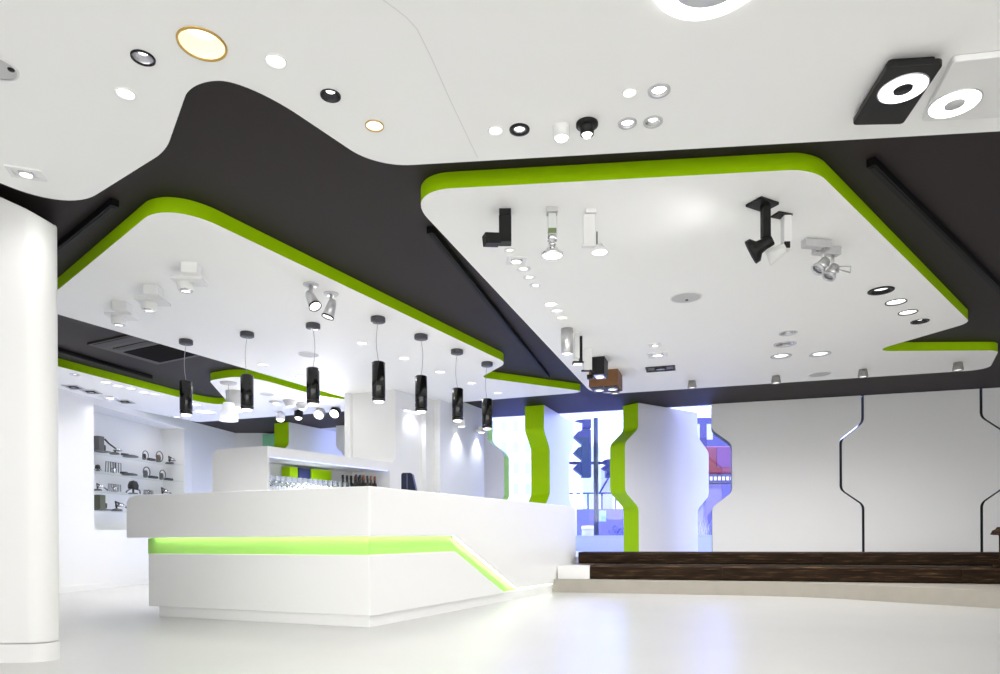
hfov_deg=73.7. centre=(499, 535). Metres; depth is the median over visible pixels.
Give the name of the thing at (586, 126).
spotlight
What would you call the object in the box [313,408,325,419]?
spotlight
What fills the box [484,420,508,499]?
panel
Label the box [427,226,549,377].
track light
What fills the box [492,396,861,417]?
wall
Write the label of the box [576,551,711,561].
floor
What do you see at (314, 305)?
spotlight
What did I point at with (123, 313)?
spotlight
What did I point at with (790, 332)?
recessed light
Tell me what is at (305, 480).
wine glass
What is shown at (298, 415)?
spotlight
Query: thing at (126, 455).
lamp
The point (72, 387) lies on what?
recessed light
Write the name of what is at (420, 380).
pendant lamp
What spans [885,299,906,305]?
recessed light
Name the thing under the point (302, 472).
carton
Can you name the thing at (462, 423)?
wall spotlight
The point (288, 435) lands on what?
panel
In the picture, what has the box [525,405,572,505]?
panel
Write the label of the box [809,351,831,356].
recessed light
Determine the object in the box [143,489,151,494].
lamp
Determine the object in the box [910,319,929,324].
recessed light
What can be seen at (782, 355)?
recessed light
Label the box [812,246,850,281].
spotlight
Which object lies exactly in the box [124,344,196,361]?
grille
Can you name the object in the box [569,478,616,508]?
railing
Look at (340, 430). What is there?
panel
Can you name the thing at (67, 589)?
baseboard
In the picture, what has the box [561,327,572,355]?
ceiling light
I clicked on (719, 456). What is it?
bus
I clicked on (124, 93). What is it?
recessed light
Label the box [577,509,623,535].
wall
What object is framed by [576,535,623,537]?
window
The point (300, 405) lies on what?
ceiling light
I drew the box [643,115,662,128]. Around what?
recessed light
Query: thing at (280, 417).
spotlight
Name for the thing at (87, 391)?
recessed light
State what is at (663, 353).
recessed light
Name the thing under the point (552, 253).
spotlight
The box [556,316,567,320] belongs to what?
recessed light
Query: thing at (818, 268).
spotlight
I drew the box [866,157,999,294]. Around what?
track light
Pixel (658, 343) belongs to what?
recessed light
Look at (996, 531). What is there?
carved post
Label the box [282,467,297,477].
carton
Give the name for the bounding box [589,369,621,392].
ceiling light
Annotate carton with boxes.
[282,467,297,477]
[298,468,310,478]
[311,469,330,480]
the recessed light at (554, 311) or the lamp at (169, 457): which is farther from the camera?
the lamp at (169, 457)
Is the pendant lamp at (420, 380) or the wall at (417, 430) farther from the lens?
the wall at (417, 430)
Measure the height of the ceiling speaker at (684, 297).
0.012 m
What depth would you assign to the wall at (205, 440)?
12.71 m
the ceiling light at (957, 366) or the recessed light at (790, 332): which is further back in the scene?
the ceiling light at (957, 366)
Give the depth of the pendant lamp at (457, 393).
7.29 m
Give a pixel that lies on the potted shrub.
(619, 528)
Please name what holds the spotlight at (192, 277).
attached to the ceiling panel at (255, 280)
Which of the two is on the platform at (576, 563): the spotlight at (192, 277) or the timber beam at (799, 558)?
the timber beam at (799, 558)
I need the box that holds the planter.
[698,515,711,534]
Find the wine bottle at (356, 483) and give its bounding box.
[354,474,358,486]
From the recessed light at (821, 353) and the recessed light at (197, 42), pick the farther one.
the recessed light at (821, 353)
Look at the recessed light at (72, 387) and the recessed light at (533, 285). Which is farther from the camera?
the recessed light at (72, 387)
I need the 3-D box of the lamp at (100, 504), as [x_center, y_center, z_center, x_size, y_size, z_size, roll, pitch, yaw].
[-6.051,-0.505,10.113,0.156,0.234,0.286,0,0,7]
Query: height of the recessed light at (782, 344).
0.027 m
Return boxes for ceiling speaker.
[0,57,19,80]
[259,392,273,395]
[298,352,319,357]
[670,292,701,302]
[808,371,830,376]
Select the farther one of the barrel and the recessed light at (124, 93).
the barrel
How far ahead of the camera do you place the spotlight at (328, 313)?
5.59 m
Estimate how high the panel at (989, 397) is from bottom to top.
2.439 m
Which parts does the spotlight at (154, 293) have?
plate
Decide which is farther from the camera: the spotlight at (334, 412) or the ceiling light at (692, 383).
the spotlight at (334, 412)
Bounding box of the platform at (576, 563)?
[572,562,992,566]
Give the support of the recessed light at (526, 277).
attached to the ceiling panel at (667, 228)
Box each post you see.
[573,455,587,535]
[990,527,999,567]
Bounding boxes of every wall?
[58,388,191,586]
[191,421,234,492]
[235,433,273,447]
[321,427,344,455]
[402,392,433,491]
[434,400,483,496]
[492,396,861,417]
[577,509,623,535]
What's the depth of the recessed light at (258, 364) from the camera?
7.95 m
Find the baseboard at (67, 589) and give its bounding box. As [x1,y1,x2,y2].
[59,578,148,593]
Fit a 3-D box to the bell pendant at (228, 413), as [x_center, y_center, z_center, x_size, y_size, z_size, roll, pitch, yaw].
[-3.590,-1.776,8.818,0.238,0.509,0.238,0,0,0]
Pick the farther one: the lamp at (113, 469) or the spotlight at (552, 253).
the lamp at (113, 469)
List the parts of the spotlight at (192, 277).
plate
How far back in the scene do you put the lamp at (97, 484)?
10.05 m
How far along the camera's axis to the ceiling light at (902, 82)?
2.99 m
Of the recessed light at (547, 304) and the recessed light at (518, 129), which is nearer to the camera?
the recessed light at (518, 129)
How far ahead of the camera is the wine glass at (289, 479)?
7.81 m
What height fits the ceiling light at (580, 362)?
0.290 m
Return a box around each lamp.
[94,436,110,452]
[94,464,101,470]
[94,483,107,490]
[94,495,111,510]
[104,439,121,454]
[105,461,120,472]
[108,484,120,491]
[112,501,126,510]
[120,472,137,475]
[121,453,138,457]
[126,480,140,493]
[142,450,155,460]
[143,467,157,478]
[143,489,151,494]
[156,451,162,461]
[159,470,172,480]
[160,487,171,493]
[165,456,175,463]
[179,338,192,415]
[240,330,253,410]
[306,322,319,405]
[371,315,384,402]
[414,333,427,412]
[451,348,462,421]
[481,361,492,429]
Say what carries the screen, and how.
on the counter
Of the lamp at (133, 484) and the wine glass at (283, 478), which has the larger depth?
the lamp at (133, 484)
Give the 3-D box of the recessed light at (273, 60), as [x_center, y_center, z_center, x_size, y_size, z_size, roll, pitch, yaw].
[-0.965,-2.047,2.869,0.092,0.019,0.092,0,0,0]
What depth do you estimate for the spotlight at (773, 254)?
4.25 m
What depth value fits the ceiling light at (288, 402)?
9.94 m
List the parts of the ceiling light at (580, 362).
post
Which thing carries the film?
attached to the wall at (242, 440)
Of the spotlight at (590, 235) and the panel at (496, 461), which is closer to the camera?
the spotlight at (590, 235)
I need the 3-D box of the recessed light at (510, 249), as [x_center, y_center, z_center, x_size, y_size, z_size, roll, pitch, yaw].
[0.072,-2.049,4.780,0.086,0.011,0.086,0,0,0]
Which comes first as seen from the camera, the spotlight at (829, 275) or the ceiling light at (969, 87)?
the ceiling light at (969, 87)
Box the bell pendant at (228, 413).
[219,381,237,422]
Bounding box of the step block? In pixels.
[558,565,589,578]
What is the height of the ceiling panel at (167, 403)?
0.098 m
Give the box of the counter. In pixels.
[127,486,575,626]
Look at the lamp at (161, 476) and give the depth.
11.61 m
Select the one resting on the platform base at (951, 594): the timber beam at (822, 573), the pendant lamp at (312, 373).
the timber beam at (822, 573)
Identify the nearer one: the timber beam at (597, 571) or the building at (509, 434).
the timber beam at (597, 571)
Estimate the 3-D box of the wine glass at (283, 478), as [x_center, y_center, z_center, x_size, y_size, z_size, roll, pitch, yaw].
[-2.517,-0.597,7.764,0.066,0.190,0.068,0,0,0]
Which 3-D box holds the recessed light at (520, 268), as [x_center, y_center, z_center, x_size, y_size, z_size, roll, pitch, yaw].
[0.180,-2.050,5.112,0.107,0.011,0.107,0,0,0]
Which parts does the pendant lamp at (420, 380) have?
lamp shade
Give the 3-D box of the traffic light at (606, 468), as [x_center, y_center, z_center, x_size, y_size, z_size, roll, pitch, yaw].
[2.647,-1.683,16.757,0.233,0.458,0.434,0,0,0]
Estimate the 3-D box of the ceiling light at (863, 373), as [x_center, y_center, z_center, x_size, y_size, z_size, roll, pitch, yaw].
[4.524,-2.026,8.308,0.116,0.097,0.116,0,0,0]
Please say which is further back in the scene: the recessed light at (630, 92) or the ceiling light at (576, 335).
the ceiling light at (576, 335)
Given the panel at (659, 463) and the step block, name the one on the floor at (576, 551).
the panel at (659, 463)
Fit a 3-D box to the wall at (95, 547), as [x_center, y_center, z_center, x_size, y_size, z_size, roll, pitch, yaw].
[-6.158,-0.666,8.070,1.077,2.900,8.340,0,0,0]
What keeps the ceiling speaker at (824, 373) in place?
attached to the ceiling panel at (667, 228)
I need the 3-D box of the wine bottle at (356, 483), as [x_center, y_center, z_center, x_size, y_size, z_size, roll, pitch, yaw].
[-1.886,-0.657,8.755,0.066,0.303,0.067,0,0,0]
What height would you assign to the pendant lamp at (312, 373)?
0.785 m
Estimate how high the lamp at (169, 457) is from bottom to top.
0.142 m
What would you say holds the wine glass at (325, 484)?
on the bar
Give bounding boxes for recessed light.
[4,164,46,181]
[61,385,86,389]
[80,389,102,393]
[98,395,120,399]
[114,87,135,100]
[115,400,135,403]
[130,49,155,66]
[176,26,227,61]
[193,410,216,413]
[257,363,268,366]
[265,53,286,69]
[320,89,340,102]
[356,341,367,344]
[365,120,383,131]
[398,357,409,360]
[434,371,445,373]
[488,126,502,135]
[504,247,515,252]
[506,256,526,264]
[509,123,529,136]
[517,266,529,271]
[523,274,535,279]
[530,283,540,287]
[544,302,557,306]
[550,309,563,313]
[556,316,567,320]
[618,117,636,129]
[622,88,636,98]
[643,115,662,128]
[645,365,675,372]
[647,351,667,358]
[648,83,669,98]
[648,342,661,346]
[770,353,791,358]
[773,341,796,347]
[779,330,796,335]
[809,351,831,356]
[867,286,894,295]
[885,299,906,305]
[898,309,917,315]
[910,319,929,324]
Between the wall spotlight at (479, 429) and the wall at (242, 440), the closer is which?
the wall spotlight at (479, 429)
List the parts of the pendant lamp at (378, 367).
lamp shade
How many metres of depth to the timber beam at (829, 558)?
8.22 m
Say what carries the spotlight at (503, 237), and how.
attached to the ceiling panel at (667, 228)
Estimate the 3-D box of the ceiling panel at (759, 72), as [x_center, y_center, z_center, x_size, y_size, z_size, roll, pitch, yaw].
[0.588,-2.102,-0.378,17.800,0.098,8.845,0,0,0]
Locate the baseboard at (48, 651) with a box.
[0,636,59,662]
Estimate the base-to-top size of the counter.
1.168 m
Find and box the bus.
[698,446,730,534]
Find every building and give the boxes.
[492,416,530,501]
[583,444,599,508]
[600,466,612,508]
[697,415,728,446]
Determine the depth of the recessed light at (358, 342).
7.08 m
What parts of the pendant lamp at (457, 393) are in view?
lamp shade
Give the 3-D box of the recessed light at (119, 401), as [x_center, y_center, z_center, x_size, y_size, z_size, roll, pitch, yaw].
[-5.621,-2.011,9.993,0.200,0.017,0.260,0,0,-8]
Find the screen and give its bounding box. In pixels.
[401,473,416,490]
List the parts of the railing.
handrail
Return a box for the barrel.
[581,526,593,535]
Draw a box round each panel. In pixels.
[0,0,999,199]
[57,197,579,402]
[58,358,343,421]
[273,422,342,455]
[336,425,344,454]
[421,153,997,392]
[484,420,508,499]
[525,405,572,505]
[610,403,708,551]
[711,396,861,551]
[839,389,999,551]
[980,388,999,551]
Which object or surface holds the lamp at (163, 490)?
on the glass shelf
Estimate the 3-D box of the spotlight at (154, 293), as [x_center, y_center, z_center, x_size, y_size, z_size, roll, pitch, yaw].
[-2.883,-1.951,5.505,0.230,0.166,0.250,0,0,-6]
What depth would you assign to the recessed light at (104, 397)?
9.70 m
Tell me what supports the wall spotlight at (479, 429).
attached to the wall at (458, 451)
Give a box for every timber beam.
[578,551,822,564]
[590,564,721,579]
[721,565,960,582]
[823,552,998,565]
[948,566,999,583]
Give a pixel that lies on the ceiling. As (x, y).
(234, 150)
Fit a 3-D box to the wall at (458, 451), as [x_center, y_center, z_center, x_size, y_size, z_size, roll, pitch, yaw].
[-0.643,-0.695,10.683,0.140,2.897,1.474,0,0,25]
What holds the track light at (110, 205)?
attached to the ceiling
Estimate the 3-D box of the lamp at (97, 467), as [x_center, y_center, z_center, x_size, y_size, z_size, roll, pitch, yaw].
[-6.063,-1.028,10.046,0.072,0.101,0.150,0,0,31]
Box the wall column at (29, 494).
[0,197,58,643]
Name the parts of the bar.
panel, post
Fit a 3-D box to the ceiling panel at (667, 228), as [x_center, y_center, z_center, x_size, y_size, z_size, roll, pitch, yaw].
[2.755,-2.114,6.181,4.902,0.098,6.226,0,0,19]
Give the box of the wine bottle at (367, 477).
[366,476,369,485]
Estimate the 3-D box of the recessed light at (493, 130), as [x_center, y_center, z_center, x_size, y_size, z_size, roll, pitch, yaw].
[-0.023,-2.052,3.368,0.076,0.019,0.076,0,0,0]
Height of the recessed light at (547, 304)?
0.019 m
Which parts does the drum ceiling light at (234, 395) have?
lamp shade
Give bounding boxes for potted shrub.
[608,525,623,534]
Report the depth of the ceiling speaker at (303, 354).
7.47 m
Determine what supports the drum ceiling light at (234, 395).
attached to the ceiling panel at (167, 403)
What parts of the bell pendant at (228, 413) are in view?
lamp shade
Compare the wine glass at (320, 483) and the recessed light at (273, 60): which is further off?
the wine glass at (320, 483)
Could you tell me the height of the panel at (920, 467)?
2.439 m
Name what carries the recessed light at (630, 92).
attached to the ceiling panel at (759, 72)
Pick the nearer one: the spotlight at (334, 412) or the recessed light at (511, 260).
the recessed light at (511, 260)
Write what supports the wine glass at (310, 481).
on the bar
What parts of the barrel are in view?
lid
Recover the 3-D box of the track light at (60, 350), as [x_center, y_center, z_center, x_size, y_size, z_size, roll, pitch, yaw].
[-4.814,-2.098,8.138,0.050,0.049,1.436,0,0,15]
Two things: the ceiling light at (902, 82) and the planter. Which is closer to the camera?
the ceiling light at (902, 82)
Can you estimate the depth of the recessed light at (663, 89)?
3.08 m
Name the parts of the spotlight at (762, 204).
plate, arm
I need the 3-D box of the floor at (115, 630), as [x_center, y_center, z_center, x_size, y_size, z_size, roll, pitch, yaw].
[1.004,0.804,4.750,19.000,0.120,19.500,0,0,0]
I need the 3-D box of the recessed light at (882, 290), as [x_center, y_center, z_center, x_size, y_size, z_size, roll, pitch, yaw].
[3.209,-2.074,5.615,0.205,0.027,0.205,0,0,0]
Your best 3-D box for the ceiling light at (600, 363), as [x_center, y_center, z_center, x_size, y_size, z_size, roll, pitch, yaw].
[1.133,-1.939,7.769,0.210,0.235,0.260,0,0,19]
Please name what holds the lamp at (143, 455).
on the glass shelf
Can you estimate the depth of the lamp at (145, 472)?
11.19 m
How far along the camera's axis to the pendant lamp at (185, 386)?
6.86 m
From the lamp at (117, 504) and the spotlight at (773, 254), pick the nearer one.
the spotlight at (773, 254)
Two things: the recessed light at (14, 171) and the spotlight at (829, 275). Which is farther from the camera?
the spotlight at (829, 275)
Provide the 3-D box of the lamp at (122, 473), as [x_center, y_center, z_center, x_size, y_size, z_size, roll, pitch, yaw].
[-5.977,-1.004,10.703,0.234,0.052,0.326,0,0,7]
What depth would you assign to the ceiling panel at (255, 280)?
6.10 m
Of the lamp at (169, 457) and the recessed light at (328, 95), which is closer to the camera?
the recessed light at (328, 95)
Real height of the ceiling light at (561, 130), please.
0.073 m
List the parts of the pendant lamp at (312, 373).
lamp shade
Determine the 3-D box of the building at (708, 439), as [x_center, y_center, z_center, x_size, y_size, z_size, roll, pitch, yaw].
[14.278,-3.783,45.950,3.501,8.349,4.100,0,0,0]
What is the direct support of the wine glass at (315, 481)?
on the bar
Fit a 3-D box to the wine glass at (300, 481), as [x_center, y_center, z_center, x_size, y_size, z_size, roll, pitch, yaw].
[-2.391,-0.598,7.965,0.066,0.190,0.068,0,0,0]
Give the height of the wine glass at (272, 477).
0.190 m
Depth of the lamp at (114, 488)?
10.37 m
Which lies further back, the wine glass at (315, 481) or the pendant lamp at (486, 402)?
the wine glass at (315, 481)
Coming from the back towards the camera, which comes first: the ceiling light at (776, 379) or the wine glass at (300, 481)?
the ceiling light at (776, 379)
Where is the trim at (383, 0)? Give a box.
[383,0,477,157]
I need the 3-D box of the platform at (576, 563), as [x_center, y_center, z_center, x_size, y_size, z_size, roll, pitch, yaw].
[4.603,0.462,10.541,11.388,0.186,4.082,0,0,16]
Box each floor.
[0,584,999,673]
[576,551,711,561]
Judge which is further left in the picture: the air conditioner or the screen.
the air conditioner
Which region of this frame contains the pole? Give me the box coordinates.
[569,418,605,534]
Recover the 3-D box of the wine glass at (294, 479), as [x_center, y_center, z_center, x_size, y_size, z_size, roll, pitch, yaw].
[-2.433,-0.598,7.898,0.066,0.190,0.068,0,0,0]
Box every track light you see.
[57,198,118,255]
[58,347,151,378]
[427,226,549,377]
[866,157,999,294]
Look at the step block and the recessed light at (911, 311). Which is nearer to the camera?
the recessed light at (911, 311)
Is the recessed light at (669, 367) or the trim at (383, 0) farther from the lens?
the recessed light at (669, 367)
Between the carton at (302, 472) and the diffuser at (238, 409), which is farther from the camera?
the diffuser at (238, 409)
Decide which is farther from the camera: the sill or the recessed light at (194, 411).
the sill
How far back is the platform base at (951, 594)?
7.92 m
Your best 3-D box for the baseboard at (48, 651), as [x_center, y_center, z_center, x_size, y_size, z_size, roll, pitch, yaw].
[-4.697,0.720,4.418,3.923,0.112,0.780,0,0,0]
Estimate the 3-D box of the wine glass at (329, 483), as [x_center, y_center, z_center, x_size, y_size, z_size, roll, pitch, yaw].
[-2.140,-0.599,8.367,0.066,0.190,0.068,0,0,0]
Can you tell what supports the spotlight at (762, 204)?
hanging from the ceiling panel at (667, 228)
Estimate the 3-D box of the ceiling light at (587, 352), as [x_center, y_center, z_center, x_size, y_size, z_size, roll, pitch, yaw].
[0.958,-1.915,7.319,0.131,0.281,0.108,0,0,0]
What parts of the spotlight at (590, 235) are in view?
lamp shade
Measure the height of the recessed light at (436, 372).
0.019 m
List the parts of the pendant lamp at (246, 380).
lamp shade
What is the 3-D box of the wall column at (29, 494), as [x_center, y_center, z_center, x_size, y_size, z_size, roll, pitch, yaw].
[-4.694,-0.730,4.410,3.898,2.782,0.780,0,0,0]
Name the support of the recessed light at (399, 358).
attached to the ceiling panel at (255, 280)
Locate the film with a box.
[262,434,273,446]
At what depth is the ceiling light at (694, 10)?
2.58 m
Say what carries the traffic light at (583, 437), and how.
attached to the pole
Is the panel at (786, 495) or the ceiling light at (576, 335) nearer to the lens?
the ceiling light at (576, 335)
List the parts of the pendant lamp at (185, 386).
lamp shade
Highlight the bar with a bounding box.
[212,390,401,491]
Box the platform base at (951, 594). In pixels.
[552,579,999,607]
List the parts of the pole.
cross arm, notice plate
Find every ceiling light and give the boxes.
[225,390,242,412]
[269,400,282,403]
[283,399,296,406]
[295,402,308,409]
[553,122,569,142]
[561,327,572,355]
[572,336,583,364]
[573,332,580,358]
[581,348,593,372]
[587,356,607,379]
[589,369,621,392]
[655,0,747,20]
[688,380,696,388]
[771,375,780,383]
[853,56,941,124]
[858,369,867,377]
[922,51,999,120]
[952,361,963,371]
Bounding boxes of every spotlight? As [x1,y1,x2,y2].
[104,301,139,326]
[134,284,170,312]
[170,261,208,293]
[276,412,284,421]
[294,410,302,419]
[303,282,321,311]
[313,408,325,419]
[321,291,338,320]
[329,407,340,418]
[455,420,464,426]
[476,426,484,432]
[482,208,510,246]
[541,206,562,260]
[576,117,597,138]
[582,208,607,255]
[745,196,778,263]
[764,211,792,265]
[801,238,831,275]
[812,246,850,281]
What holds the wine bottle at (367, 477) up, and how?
on the bar
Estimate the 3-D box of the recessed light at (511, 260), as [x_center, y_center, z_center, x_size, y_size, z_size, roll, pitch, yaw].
[0.123,-2.042,4.953,0.140,0.017,0.140,0,0,-6]
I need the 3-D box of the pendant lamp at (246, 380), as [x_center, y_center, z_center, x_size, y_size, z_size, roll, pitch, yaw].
[-2.529,-1.643,6.670,0.136,0.785,0.136,0,0,0]
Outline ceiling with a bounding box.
[0,39,999,432]
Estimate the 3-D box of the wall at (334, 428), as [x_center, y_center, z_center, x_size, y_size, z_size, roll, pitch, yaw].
[-2.807,-1.185,14.325,3.400,3.900,0.150,0,0,0]
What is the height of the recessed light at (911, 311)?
0.019 m
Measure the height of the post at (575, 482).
2.952 m
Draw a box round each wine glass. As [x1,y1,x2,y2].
[270,475,275,489]
[276,476,280,488]
[281,476,286,485]
[287,477,291,488]
[292,477,297,488]
[297,478,302,488]
[302,478,307,486]
[308,479,312,487]
[313,479,317,487]
[318,480,322,487]
[322,480,327,487]
[327,481,331,487]
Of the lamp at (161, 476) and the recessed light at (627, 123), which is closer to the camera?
the recessed light at (627, 123)
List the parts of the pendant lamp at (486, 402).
lamp shade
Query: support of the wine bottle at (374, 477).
on the bar
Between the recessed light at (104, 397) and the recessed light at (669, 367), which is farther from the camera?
the recessed light at (104, 397)
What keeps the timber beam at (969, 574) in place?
on the platform base at (951, 594)
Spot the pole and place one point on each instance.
(599, 515)
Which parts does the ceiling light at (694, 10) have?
plate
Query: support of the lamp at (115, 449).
on the glass shelf
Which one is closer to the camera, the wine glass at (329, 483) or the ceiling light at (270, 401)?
the wine glass at (329, 483)
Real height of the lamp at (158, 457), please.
0.195 m
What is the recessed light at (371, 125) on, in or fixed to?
attached to the ceiling panel at (759, 72)
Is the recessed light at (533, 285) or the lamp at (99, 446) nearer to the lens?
the recessed light at (533, 285)
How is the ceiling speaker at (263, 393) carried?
attached to the ceiling panel at (167, 403)
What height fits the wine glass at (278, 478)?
0.190 m
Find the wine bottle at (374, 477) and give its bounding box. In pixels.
[373,476,376,486]
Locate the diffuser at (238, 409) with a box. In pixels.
[235,407,242,412]
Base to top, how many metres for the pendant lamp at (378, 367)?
0.800 m
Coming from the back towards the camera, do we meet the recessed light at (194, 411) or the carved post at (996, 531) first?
the recessed light at (194, 411)
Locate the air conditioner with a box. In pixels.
[87,334,199,363]
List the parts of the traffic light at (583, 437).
traffic light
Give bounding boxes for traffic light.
[572,419,590,477]
[601,459,609,477]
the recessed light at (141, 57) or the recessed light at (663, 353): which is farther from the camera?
the recessed light at (663, 353)
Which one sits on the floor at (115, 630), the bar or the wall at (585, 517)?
the bar
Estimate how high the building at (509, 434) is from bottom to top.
10.715 m
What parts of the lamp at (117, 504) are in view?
lamp shade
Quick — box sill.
[576,537,711,550]
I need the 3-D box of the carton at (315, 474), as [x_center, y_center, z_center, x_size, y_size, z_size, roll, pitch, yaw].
[-2.395,-0.792,8.778,0.118,0.149,0.360,0,0,32]
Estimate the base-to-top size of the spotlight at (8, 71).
0.012 m
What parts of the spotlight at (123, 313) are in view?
plate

